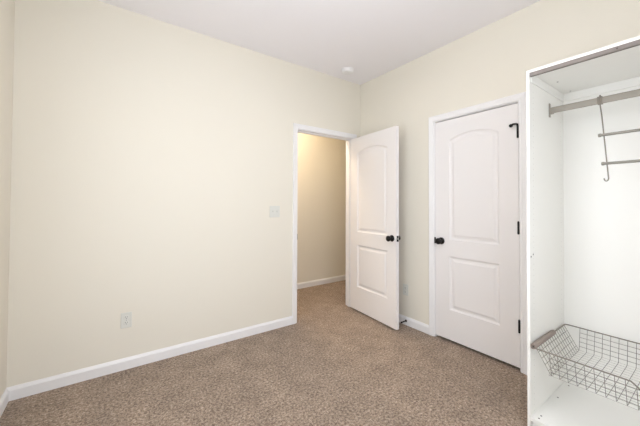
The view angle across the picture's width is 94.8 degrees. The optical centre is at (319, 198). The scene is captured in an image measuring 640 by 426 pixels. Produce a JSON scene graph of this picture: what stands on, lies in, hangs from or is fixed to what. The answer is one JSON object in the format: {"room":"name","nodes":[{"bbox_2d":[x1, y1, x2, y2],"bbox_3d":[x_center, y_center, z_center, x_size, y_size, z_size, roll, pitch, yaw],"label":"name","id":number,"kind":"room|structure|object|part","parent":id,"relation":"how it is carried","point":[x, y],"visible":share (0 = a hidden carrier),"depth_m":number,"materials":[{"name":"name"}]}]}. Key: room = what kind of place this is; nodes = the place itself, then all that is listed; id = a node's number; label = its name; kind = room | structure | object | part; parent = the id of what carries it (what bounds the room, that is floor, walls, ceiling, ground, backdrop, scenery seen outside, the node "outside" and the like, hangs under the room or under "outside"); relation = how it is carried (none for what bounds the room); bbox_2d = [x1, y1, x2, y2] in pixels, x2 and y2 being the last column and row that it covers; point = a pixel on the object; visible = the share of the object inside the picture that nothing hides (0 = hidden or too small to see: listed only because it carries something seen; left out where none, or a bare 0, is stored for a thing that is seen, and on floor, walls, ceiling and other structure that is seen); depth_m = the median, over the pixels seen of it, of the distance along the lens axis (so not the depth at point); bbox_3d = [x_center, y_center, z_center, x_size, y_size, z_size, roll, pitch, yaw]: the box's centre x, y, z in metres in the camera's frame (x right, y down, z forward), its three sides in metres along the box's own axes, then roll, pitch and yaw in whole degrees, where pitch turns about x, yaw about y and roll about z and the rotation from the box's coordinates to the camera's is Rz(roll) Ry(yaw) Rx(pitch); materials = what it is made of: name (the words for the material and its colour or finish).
{"room":"empty bedroom","nodes":[
{"label":"empty bedroom","id":0,"kind":"room"},
{"bbox_2d":[0,0,14,397],"bbox_3d":[-1.429,-0.100,1.008,0.120,2.743,4.405,1,-1,-36],"label":"wall","id":1,"kind":"structure","parent":0,"point":[7,7],"depth_m":1.79,"materials":[{"name":"beige paint"}]},
{"bbox_2d":[0,389,8,416],"bbox_3d":[-1.072,1.224,0.592,0.014,0.084,3.106,1,-1,-36],"label":"baseboard","id":2,"kind":"structure","parent":1,"relation":"attached to","point":[4,399],"depth_m":1.79,"materials":[{"name":"white paint"}]},
{"bbox_2d":[6,0,359,387],"bbox_3d":[0.200,-0.049,3.519,5.450,2.743,0.120,1,-1,-36],"label":"wall","id":3,"kind":"structure","parent":0,"point":[151,157],"depth_m":2.31,"materials":[{"name":"beige paint"}]},
{"bbox_2d":[121,311,131,328],"bbox_3d":[-1.470,0.926,2.233,0.071,0.116,0.009,1,-1,-36],"label":"wall outlet","id":4,"kind":"object","parent":3,"relation":"attached to","point":[126,318],"visible":1,"depth_m":2.23,"materials":[{"name":"white plastic"}]},
{"bbox_2d":[6,316,292,400],"bbox_3d":[-1.136,1.257,2.463,2.084,0.084,0.014,1,-1,-36],"label":"baseboard","id":5,"kind":"structure","parent":3,"relation":"attached to","point":[19,391],"depth_m":2.25,"materials":[{"name":"white paint"}]},
{"bbox_2d":[270,206,279,216],"bbox_3d":[-0.453,0.135,2.964,0.112,0.116,0.019,1,-1,-36],"label":"light switch","id":6,"kind":"object","parent":3,"relation":"attached to","point":[274,210],"visible":1,"depth_m":2.97,"materials":[{"name":"white plastic"}]},
{"bbox_2d":[292,123,356,323],"bbox_3d":[0.041,0.267,3.400,0.894,2.106,0.156,1,-1,-36],"label":"door frame","id":7,"kind":"structure","parent":3,"relation":"attached to","point":[297,128],"depth_m":3.31,"materials":[{"name":"white paint"}]},
{"bbox_2d":[351,126,400,329],"bbox_3d":[0.577,0.291,3.229,0.169,2.012,0.766,1,-1,-31],"label":"door","id":8,"kind":"structure","parent":3,"relation":"in","point":[375,237],"depth_m":3.16,"materials":[{"name":"white paint"}]},
{"bbox_3d":[0.693,0.402,2.932,0.067,0.066,0.066,1,-1,-31],"label":"knob","id":9,"kind":"part","parent":8,"relation":"part of","materials":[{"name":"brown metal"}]},
{"bbox_2d":[0,280,526,425],"bbox_3d":[0.784,1.348,2.566,5.570,0.080,4.405,1,-1,-36],"label":"floor","id":10,"kind":"structure","parent":0,"point":[338,365],"depth_m":2.04,"materials":[{"name":"beige carpet"}]},
{"bbox_2d":[526,36,639,425],"bbox_3d":[1.701,0.281,1.433,0.580,2.019,0.999,1,-1,-36],"label":"wardrobe","id":11,"kind":"object","parent":10,"relation":"on","point":[583,229],"visible":0.95,"depth_m":1.80,"materials":[{"name":"white wood"}]},
{"bbox_3d":[1.416,0.285,1.834,0.580,2.019,0.015,1,-1,-36],"label":"panel","id":12,"kind":"part","parent":11,"relation":"part of","materials":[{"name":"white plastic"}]},
{"bbox_3d":[1.708,-0.720,1.447,0.580,0.015,0.969,1,-1,-36],"label":"panel","id":13,"kind":"part","parent":11,"relation":"part of","materials":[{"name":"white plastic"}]},
{"bbox_2d":[530,324,639,409],"bbox_3d":[1.681,0.887,1.414,0.566,0.160,0.964,1,-1,-36],"label":"wire basket","id":14,"kind":"object","parent":11,"relation":"hanging from","point":[551,333],"visible":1,"depth_m":1.65,"materials":[{"name":"grey metal"}]},
{"bbox_3d":[1.696,1.235,1.420,0.579,0.018,0.969,1,-1,-36],"label":"panel","id":15,"kind":"part","parent":11,"relation":"part of","materials":[{"name":"white plastic"}]},
{"bbox_3d":[1.725,-0.553,1.458,0.015,0.038,0.961,1,-1,-36],"label":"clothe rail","id":16,"kind":"part","parent":11,"relation":"part of","materials":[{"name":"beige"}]},
{"bbox_3d":[1.936,0.262,1.601,0.004,1.936,0.969,1,-1,-36],"label":"panel","id":17,"kind":"part","parent":11,"relation":"part of","materials":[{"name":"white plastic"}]},
{"bbox_2d":[597,95,639,181],"bbox_3d":[1.703,-0.340,1.475,0.039,0.491,0.460,1,-1,-36],"label":"hanger","id":18,"kind":"object","parent":11,"relation":"hanging from","point":[599,99],"visible":1,"depth_m":1.62,"materials":[{"name":"grey metal"}]},
{"bbox_2d":[98,0,539,84],"bbox_3d":[0.794,-1.485,2.616,5.570,0.100,4.405,1,-1,-36],"label":"ceiling","id":19,"kind":"structure","parent":0,"point":[374,38],"depth_m":2.44,"materials":[{"name":"white paint"}]},
{"bbox_2d":[341,67,353,74],"bbox_3d":[0.306,-1.405,3.264,0.140,0.040,0.140,1,-1,-36],"label":"smoke detector","id":20,"kind":"object","parent":19,"relation":"attached to","point":[346,70],"visible":1,"depth_m":3.23,"materials":[{"name":"white paint"}]},
{"bbox_2d":[297,133,345,282],"bbox_3d":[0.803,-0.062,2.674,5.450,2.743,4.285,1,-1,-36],"label":"wall","id":21,"kind":"structure","parent":0,"point":[321,195],"depth_m":4.59,"materials":[{"name":"beige paint"}]},
{"bbox_2d":[297,275,345,288],"bbox_3d":[-0.422,1.292,4.256,5.330,0.084,0.014,1,-1,-36],"label":"baseboard","id":22,"kind":"structure","parent":21,"relation":"attached to","point":[341,277],"depth_m":4.55,"materials":[{"name":"white paint"}]},
{"bbox_2d":[360,0,639,324],"bbox_3d":[1.455,-0.064,2.424,0.120,2.743,3.120,1,-1,-36],"label":"wall","id":23,"kind":"structure","parent":0,"point":[491,62],"depth_m":2.66,"materials":[{"name":"beige paint"}]},
{"bbox_2d":[403,283,408,295],"bbox_3d":[0.894,0.956,3.075,0.009,0.116,0.071,1,-1,-36],"label":"wall outlet","id":24,"kind":"object","parent":23,"relation":"attached to","point":[405,286],"visible":1,"depth_m":3.07,"materials":[{"name":"white plastic"}]},
{"bbox_2d":[399,314,428,333],"bbox_3d":[0.777,1.278,3.228,0.014,0.084,0.963,1,-1,-36],"label":"baseboard","id":25,"kind":"structure","parent":23,"relation":"attached to","point":[415,324],"depth_m":2.97,"materials":[{"name":"white paint"}]},
{"bbox_2d":[428,92,526,374],"bbox_3d":[1.355,0.260,2.556,0.156,2.100,0.826,1,-1,-36],"label":"door frame","id":26,"kind":"structure","parent":23,"relation":"attached to","point":[520,98],"depth_m":2.23,"materials":[{"name":"white paint"}]},
{"bbox_2d":[435,103,520,367],"bbox_3d":[1.297,0.280,2.511,0.102,2.011,0.711,1,-1,-36],"label":"door","id":27,"kind":"structure","parent":23,"relation":"in","point":[477,222],"depth_m":2.48,"materials":[{"name":"white paint"}]},
{"bbox_3d":[1.111,0.399,2.740,0.067,0.066,0.066,1,-1,-36],"label":"knob","id":28,"kind":"part","parent":27,"relation":"part of","materials":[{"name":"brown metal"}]}
]}

